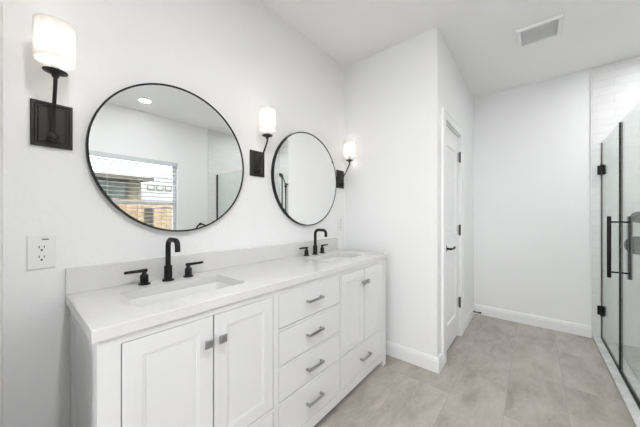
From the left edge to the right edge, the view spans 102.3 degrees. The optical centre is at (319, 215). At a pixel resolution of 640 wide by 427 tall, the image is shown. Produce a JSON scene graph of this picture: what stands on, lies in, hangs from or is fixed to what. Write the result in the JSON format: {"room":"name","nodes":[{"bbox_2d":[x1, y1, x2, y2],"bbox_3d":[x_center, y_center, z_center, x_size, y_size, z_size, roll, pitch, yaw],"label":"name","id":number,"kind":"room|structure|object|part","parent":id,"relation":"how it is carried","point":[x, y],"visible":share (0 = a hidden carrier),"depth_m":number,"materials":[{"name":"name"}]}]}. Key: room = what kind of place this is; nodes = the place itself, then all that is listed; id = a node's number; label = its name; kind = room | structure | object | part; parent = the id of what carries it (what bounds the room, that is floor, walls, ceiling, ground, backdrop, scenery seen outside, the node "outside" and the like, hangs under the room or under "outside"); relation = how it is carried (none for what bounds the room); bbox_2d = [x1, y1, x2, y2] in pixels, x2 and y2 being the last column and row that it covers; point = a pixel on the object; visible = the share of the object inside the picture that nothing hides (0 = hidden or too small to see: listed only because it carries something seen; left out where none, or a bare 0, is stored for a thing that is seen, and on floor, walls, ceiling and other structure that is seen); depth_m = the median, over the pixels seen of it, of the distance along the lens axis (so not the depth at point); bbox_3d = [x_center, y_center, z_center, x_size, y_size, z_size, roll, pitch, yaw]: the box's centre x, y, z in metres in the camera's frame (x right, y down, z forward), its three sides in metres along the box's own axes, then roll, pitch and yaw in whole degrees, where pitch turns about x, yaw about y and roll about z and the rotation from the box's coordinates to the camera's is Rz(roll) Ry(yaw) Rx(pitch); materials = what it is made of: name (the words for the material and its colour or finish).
{"room":"bathroom","nodes":[
{"label":"bathroom","id":0,"kind":"room"},
{"bbox_2d":[0,0,2,426],"bbox_3d":[-0.059,-0.128,-0.047,2.870,2.695,0.120,0,0,40],"label":"wall","id":1,"kind":"structure","parent":0,"point":[1,1],"depth_m":0.73,"materials":[{"name":"white paint"}]},
{"bbox_2d":[3,0,343,426],"bbox_3d":[-0.993,-0.128,1.168,0.120,2.695,3.970,0,0,40],"label":"wall","id":2,"kind":"structure","parent":0,"point":[240,57],"depth_m":1.16,"materials":[{"name":"white paint"}]},
{"bbox_2d":[27,235,55,269],"bbox_3d":[-1.062,0.139,0.983,0.008,0.128,0.075,0,0,40],"label":"wall outlet","id":3,"kind":"object","parent":2,"relation":"attached to","point":[41,249],"visible":1,"depth_m":0.98,"materials":[{"name":"white plastic"}]},
{"bbox_2d":[35,254,47,261],"bbox_3d":[-1.061,0.162,0.982,0.002,0.029,0.033,0,0,40],"label":"socket","id":4,"kind":"object","parent":3,"relation":"attached to","point":[38,257],"depth_m":0.98,"materials":[{"name":"white plastic"}]},
{"bbox_2d":[35,244,47,251],"bbox_3d":[-1.061,0.124,0.982,0.002,0.029,0.033,0,0,40],"label":"socket","id":5,"kind":"object","parent":3,"relation":"attached to","point":[38,247],"depth_m":0.98,"materials":[{"name":"white plastic"}]},
{"bbox_2d":[30,13,75,149],"bbox_3d":[-0.984,-0.481,0.954,0.166,0.428,0.115,0,0,40],"label":"wall sconce","id":6,"kind":"object","parent":2,"relation":"attached to","point":[53,38],"visible":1,"depth_m":0.96,"materials":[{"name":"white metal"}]},
{"bbox_3d":[-0.962,-0.626,0.936,0.109,0.138,0.109,0,0,40],"label":"lamp shade","id":7,"kind":"part","parent":6,"relation":"part of","materials":[{"name":"white glass"}]},
{"bbox_3d":[-0.991,-0.406,0.961,0.091,0.213,0.012,0,0,40],"label":"arm","id":8,"kind":"part","parent":6,"relation":"part of","materials":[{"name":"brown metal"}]},
{"bbox_3d":[-0.962,-0.514,0.936,0.068,0.029,0.068,0,0,40],"label":"dish","id":9,"kind":"part","parent":6,"relation":"part of","materials":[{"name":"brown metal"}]},
{"bbox_2d":[85,83,243,231],"bbox_3d":[-0.735,-0.293,1.363,0.028,0.753,0.753,0,0,40],"label":"round mirror","id":10,"kind":"object","parent":2,"relation":"attached to","point":[163,156],"visible":1,"depth_m":1.29,"materials":[{"name":"black metal"}]},
{"bbox_2d":[65,238,337,294],"bbox_3d":[-0.427,0.264,1.740,0.020,0.103,1.847,0,0,40],"label":"backsplash","id":11,"kind":"structure","parent":2,"relation":"attached to","point":[93,277],"depth_m":1.34,"materials":[{"name":"white stone"}]},
{"bbox_2d":[250,106,275,176],"bbox_3d":[-0.366,-0.481,1.700,0.166,0.428,0.115,0,0,40],"label":"wall sconce","id":12,"kind":"object","parent":2,"relation":"attached to","point":[267,114],"visible":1,"depth_m":1.69,"materials":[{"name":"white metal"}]},
{"bbox_3d":[-0.374,-0.406,1.706,0.091,0.213,0.012,0,0,40],"label":"arm","id":13,"kind":"part","parent":12,"relation":"part of","materials":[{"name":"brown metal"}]},
{"bbox_3d":[-0.344,-0.626,1.681,0.109,0.138,0.109,0,0,40],"label":"lamp shade","id":14,"kind":"part","parent":12,"relation":"part of","materials":[{"name":"white glass"}]},
{"bbox_3d":[-0.344,-0.514,1.681,0.068,0.029,0.068,0,0,40],"label":"dish","id":15,"kind":"part","parent":12,"relation":"part of","materials":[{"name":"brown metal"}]},
{"bbox_2d":[271,132,336,225],"bbox_3d":[-0.098,-0.299,2.131,0.028,0.762,0.762,0,0,40],"label":"round mirror","id":16,"kind":"object","parent":2,"relation":"attached to","point":[303,174],"visible":1,"depth_m":2.08,"materials":[{"name":"black metal"}]},
{"bbox_2d":[338,219,341,230],"bbox_3d":[0.195,0.090,2.501,0.008,0.116,0.072,0,0,40],"label":"wall outlet","id":17,"kind":"object","parent":2,"relation":"attached to","point":[339,220],"visible":1,"depth_m":2.50,"materials":[{"name":"white plastic"}]},
{"bbox_2d":[336,140,354,188],"bbox_3d":[0.256,-0.481,2.450,0.166,0.428,0.115,0,0,40],"label":"wall sconce","id":18,"kind":"object","parent":2,"relation":"attached to","point":[349,146],"visible":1,"depth_m":2.43,"materials":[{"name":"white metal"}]},
{"bbox_3d":[0.278,-0.626,2.431,0.109,0.138,0.109,0,0,40],"label":"lamp shade","id":19,"kind":"part","parent":18,"relation":"part of","materials":[{"name":"white glass"}]},
{"bbox_2d":[344,27,441,356],"bbox_3d":[0.617,-0.128,2.333,0.873,2.695,0.120,0,0,40],"label":"wall","id":20,"kind":"structure","parent":0,"point":[393,95],"depth_m":2.19,"materials":[{"name":"white paint"}]},
{"bbox_2d":[386,341,438,373],"bbox_3d":[0.586,1.163,2.271,0.873,0.115,0.015,0,0,40],"label":"baseboard","id":21,"kind":"structure","parent":20,"relation":"attached to","point":[426,361],"depth_m":2.11,"materials":[{"name":"white paint"}]},
{"bbox_2d":[259,0,639,97],"bbox_3d":[0.665,-1.550,0.826,3.110,0.150,5.560,0,0,40],"label":"ceiling","id":22,"kind":"structure","parent":0,"point":[480,36],"depth_m":2.05,"materials":[{"name":"white paint"}]},
{"bbox_2d":[516,13,563,48],"bbox_3d":[1.758,-1.466,2.069,0.280,0.018,0.280,0,0,40],"label":"ceiling vent","id":23,"kind":"object","parent":22,"relation":"in","point":[544,30],"visible":1,"depth_m":2.05,"materials":[{"name":"white metal"}]},
{"bbox_2d":[522,20,556,44],"bbox_3d":[1.758,-1.466,2.069,0.210,0.004,0.210,0,0,40],"label":"grille","id":24,"kind":"object","parent":23,"relation":"attached to","point":[548,30],"depth_m":2.07,"materials":[{"name":"white metal"}]},
{"bbox_2d":[442,36,473,316],"bbox_3d":[1.441,-0.128,2.760,0.150,2.695,1.590,0,0,40],"label":"wall","id":25,"kind":"structure","parent":0,"point":[457,98],"depth_m":2.84,"materials":[{"name":"white paint"}]},
{"bbox_2d":[437,352,442,372],"bbox_3d":[0.949,1.163,2.037,0.015,0.115,0.117,0,0,40],"label":"baseboard","id":26,"kind":"structure","parent":25,"relation":"attached to","point":[440,357],"depth_m":2.04,"materials":[{"name":"white paint"}]},
{"bbox_2d":[441,106,463,366],"bbox_3d":[1.199,0.170,2.405,0.171,2.101,0.772,0,0,40],"label":"door","id":27,"kind":"structure","parent":25,"relation":"in","point":[452,134],"depth_m":2.41,"materials":[{"name":"white paint"}]},
{"bbox_2d":[464,304,474,330],"bbox_3d":[1.706,1.163,2.951,0.015,0.115,0.718,0,0,40],"label":"baseboard","id":28,"kind":"structure","parent":25,"relation":"attached to","point":[470,314],"depth_m":2.94,"materials":[{"name":"white paint"}]},
{"bbox_2d":[314,314,639,426],"bbox_3d":[0.665,1.267,0.826,3.110,0.106,5.560,0,0,40],"label":"floor","id":29,"kind":"structure","parent":0,"point":[499,372],"depth_m":1.83,"materials":[{"name":"tile"}]},
{"bbox_2d":[70,259,385,426],"bbox_3d":[-0.220,0.786,1.569,0.525,0.868,1.822,0,0,40],"label":"vanity cabinet","id":30,"kind":"object","parent":29,"relation":"on","point":[285,357],"visible":0.94,"depth_m":1.09,"materials":[{"name":"white paint"}]},
{"bbox_3d":[-0.814,0.760,0.893,0.474,0.816,0.022,0,0,40],"label":"panel","id":31,"kind":"part","parent":30,"relation":"part of","materials":[{"name":"white paint"}]},
{"bbox_3d":[-0.503,0.638,0.876,0.020,0.517,0.281,0,0,40],"label":"door","id":32,"kind":"part","parent":30,"relation":"part of","materials":[{"name":"white paint"}]},
{"bbox_3d":[-0.412,0.473,0.951,0.026,0.029,0.029,0,0,40],"label":"knob","id":33,"kind":"part","parent":30,"relation":"part of","materials":[{"name":"silver metal"}]},
{"bbox_3d":[-0.376,0.473,0.994,0.026,0.029,0.029,0,0,40],"label":"knob","id":34,"kind":"part","parent":30,"relation":"part of","materials":[{"name":"silver metal"}]},
{"bbox_2d":[65,249,386,343],"bbox_3d":[-0.234,0.334,1.581,0.522,0.037,1.847,0,0,40],"label":"countertop","id":35,"kind":"structure","parent":30,"relation":"on","point":[104,314],"depth_m":1.10,"materials":[{"name":"white stone"}]},
{"bbox_2d":[124,237,202,285],"bbox_3d":[-0.704,0.209,1.225,0.152,0.212,0.348,0,0,40],"label":"faucet","id":36,"kind":"object","parent":35,"relation":"on","point":[144,277],"visible":1,"depth_m":1.24,"materials":[{"name":"black metal"}]},
{"bbox_3d":[-0.827,0.252,1.158,0.016,0.016,0.088,0,0,40],"label":"lever","id":37,"kind":"part","parent":36,"relation":"part of","materials":[{"name":"black metal"}]},
{"bbox_3d":[-0.807,0.285,1.183,0.048,0.060,0.048,0,0,40],"label":"handle","id":38,"kind":"part","parent":36,"relation":"part of","materials":[{"name":"black metal"}]},
{"bbox_3d":[-0.697,0.174,1.219,0.134,0.142,0.023,0,0,40],"label":"spout","id":39,"kind":"part","parent":36,"relation":"part of","materials":[{"name":"black metal"}]},
{"bbox_3d":[-0.682,0.285,1.334,0.048,0.060,0.048,0,0,40],"label":"handle","id":40,"kind":"part","parent":36,"relation":"part of","materials":[{"name":"black metal"}]},
{"bbox_3d":[-0.661,0.252,1.359,0.016,0.016,0.088,0,0,40],"label":"lever","id":41,"kind":"part","parent":36,"relation":"part of","materials":[{"name":"black metal"}]},
{"bbox_2d":[129,282,231,306],"bbox_3d":[-0.583,0.427,1.133,0.300,0.150,0.474,0,0,40],"label":"sink","id":42,"kind":"object","parent":35,"relation":"in","point":[157,298],"visible":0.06,"depth_m":1.22,"materials":[{"name":"white ceramic"}]},
{"bbox_2d":[299,228,327,255],"bbox_3d":[-0.003,0.209,2.071,0.152,0.212,0.348,0,0,40],"label":"faucet","id":43,"kind":"object","parent":35,"relation":"on","point":[306,251],"visible":1,"depth_m":2.08,"materials":[{"name":"black metal"}]},
{"bbox_3d":[-0.106,0.285,2.028,0.048,0.060,0.048,0,0,40],"label":"handle","id":44,"kind":"part","parent":43,"relation":"part of","materials":[{"name":"black metal"}]},
{"bbox_3d":[0.004,0.174,2.065,0.134,0.142,0.023,0,0,40],"label":"spout","id":45,"kind":"part","parent":43,"relation":"part of","materials":[{"name":"black metal"}]},
{"bbox_2d":[318,257,348,261],"bbox_3d":[0.119,0.427,1.980,0.300,0.150,0.474,0,0,40],"label":"sink","id":46,"kind":"object","parent":35,"relation":"in","point":[334,259],"visible":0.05,"depth_m":2.17,"materials":[{"name":"white ceramic"}]},
{"bbox_3d":[-0.319,0.638,1.099,0.020,0.517,0.286,0,0,40],"label":"door","id":47,"kind":"part","parent":30,"relation":"part of","materials":[{"name":"white paint"}]},
{"bbox_3d":[-0.410,1.012,0.989,0.020,0.190,0.573,0,0,40],"label":"drawer","id":48,"kind":"part","parent":30,"relation":"part of","materials":[{"name":"white paint"}]},
{"bbox_3d":[-0.044,1.012,1.431,0.020,0.190,0.501,0,0,40],"label":"drawer","id":49,"kind":"part","parent":30,"relation":"part of","materials":[{"name":"white paint"}]},
{"bbox_3d":[-0.044,0.820,1.431,0.020,0.156,0.501,0,0,40],"label":"drawer","id":50,"kind":"part","parent":30,"relation":"part of","materials":[{"name":"white paint"}]},
{"bbox_3d":[-0.044,0.642,1.431,0.020,0.165,0.501,0,0,40],"label":"drawer","id":51,"kind":"part","parent":30,"relation":"part of","materials":[{"name":"white paint"}]},
{"bbox_3d":[-0.044,0.461,1.431,0.020,0.164,0.501,0,0,40],"label":"drawer","id":52,"kind":"part","parent":30,"relation":"part of","materials":[{"name":"white paint"}]},
{"bbox_3d":[-0.024,1.009,1.416,0.029,0.012,0.126,0,0,40],"label":"handle","id":53,"kind":"part","parent":30,"relation":"part of","materials":[{"name":"silver metal"}]},
{"bbox_3d":[-0.024,0.823,1.416,0.029,0.012,0.126,0,0,40],"label":"handle","id":54,"kind":"part","parent":30,"relation":"part of","materials":[{"name":"silver metal"}]},
{"bbox_3d":[-0.024,0.637,1.416,0.029,0.012,0.126,0,0,40],"label":"handle","id":55,"kind":"part","parent":30,"relation":"part of","materials":[{"name":"silver metal"}]},
{"bbox_3d":[-0.024,0.458,1.416,0.029,0.012,0.126,0,0,40],"label":"handle","id":56,"kind":"part","parent":30,"relation":"part of","materials":[{"name":"silver metal"}]},
{"bbox_3d":[0.220,0.638,1.749,0.020,0.517,0.279,0,0,40],"label":"door","id":57,"kind":"part","parent":30,"relation":"part of","materials":[{"name":"white paint"}]},
{"bbox_3d":[0.310,1.012,1.859,0.020,0.190,0.564,0,0,40],"label":"drawer","id":58,"kind":"part","parent":30,"relation":"part of","materials":[{"name":"white paint"}]},
{"bbox_3d":[0.333,1.009,1.847,0.029,0.012,0.126,0,0,40],"label":"handle","id":59,"kind":"part","parent":30,"relation":"part of","materials":[{"name":"silver metal"}]},
{"bbox_3d":[0.401,0.638,1.968,0.020,0.517,0.279,0,0,40],"label":"door","id":60,"kind":"part","parent":30,"relation":"part of","materials":[{"name":"white paint"}]},
{"bbox_2d":[474,69,590,325],"bbox_3d":[2.783,-0.128,2.603,2.117,2.695,0.120,0,0,40],"label":"wall","id":61,"kind":"structure","parent":0,"point":[532,142],"depth_m":2.86,"materials":[{"name":"white paint"}]},
{"bbox_2d":[475,304,590,337],"bbox_3d":[2.322,1.163,2.897,1.002,0.115,0.015,0,0,40],"label":"baseboard","id":62,"kind":"structure","parent":61,"relation":"attached to","point":[543,322],"depth_m":2.84,"materials":[{"name":"white paint"}]},
{"bbox_2d":[591,56,639,346],"bbox_3d":[3.088,-0.128,2.266,0.977,2.695,0.010,0,0,40],"label":"tiled wall","id":63,"kind":"structure","parent":0,"point":[615,86],"depth_m":2.47,"materials":[{"name":"white tile"}]},
{"bbox_2d":[597,143,632,369],"bbox_3d":[2.536,0.241,2.253,0.133,1.912,0.714,0,0,40],"label":"shower door","id":64,"kind":"structure","parent":63,"relation":"attached to","point":[601,310],"depth_m":2.04,"materials":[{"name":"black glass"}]},
{"bbox_3d":[2.306,0.247,2.031,0.062,0.485,0.025,0,0,40],"label":"handle","id":65,"kind":"part","parent":64,"relation":"part of","materials":[{"name":"black metal"}]},
{"bbox_3d":[2.361,0.247,1.985,0.062,0.485,0.025,0,0,40],"label":"handle","id":66,"kind":"part","parent":64,"relation":"part of","materials":[{"name":"black metal"}]},
{"bbox_2d":[592,336,639,426],"bbox_3d":[2.622,1.209,1.704,0.958,0.022,1.450,0,0,40],"label":"shower curb","id":67,"kind":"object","parent":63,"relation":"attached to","point":[632,408],"depth_m":1.92,"materials":[{"name":"stone"}]},
{"bbox_2d":[619,122,639,408],"bbox_3d":[2.093,0.241,1.718,0.020,1.913,0.676,0,0,40],"label":"glass panel","id":68,"kind":"object","parent":67,"relation":"on","point":[621,372],"visible":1,"depth_m":1.97,"materials":[{"name":"glass"}]},
{"bbox_2d":[624,236,639,254],"bbox_3d":[2.923,0.275,2.363,0.170,0.170,0.050,0,0,40],"label":"shower valve","id":69,"kind":"object","parent":63,"relation":"attached to","point":[636,239],"visible":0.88,"depth_m":2.38,"materials":[{"name":"black metal"}]},
{"bbox_3d":[2.920,0.301,2.360,0.044,0.097,0.040,0,0,40],"label":"lever","id":70,"kind":"part","parent":69,"relation":"part of","materials":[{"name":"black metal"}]},
{"bbox_2d":[630,212,639,222],"bbox_3d":[2.925,0.015,2.361,0.104,0.104,0.050,0,0,40],"label":"shower diverter","id":71,"kind":"object","parent":63,"relation":"attached to","point":[636,215],"visible":0.85,"depth_m":2.38,"materials":[{"name":"black metal"}]}
]}

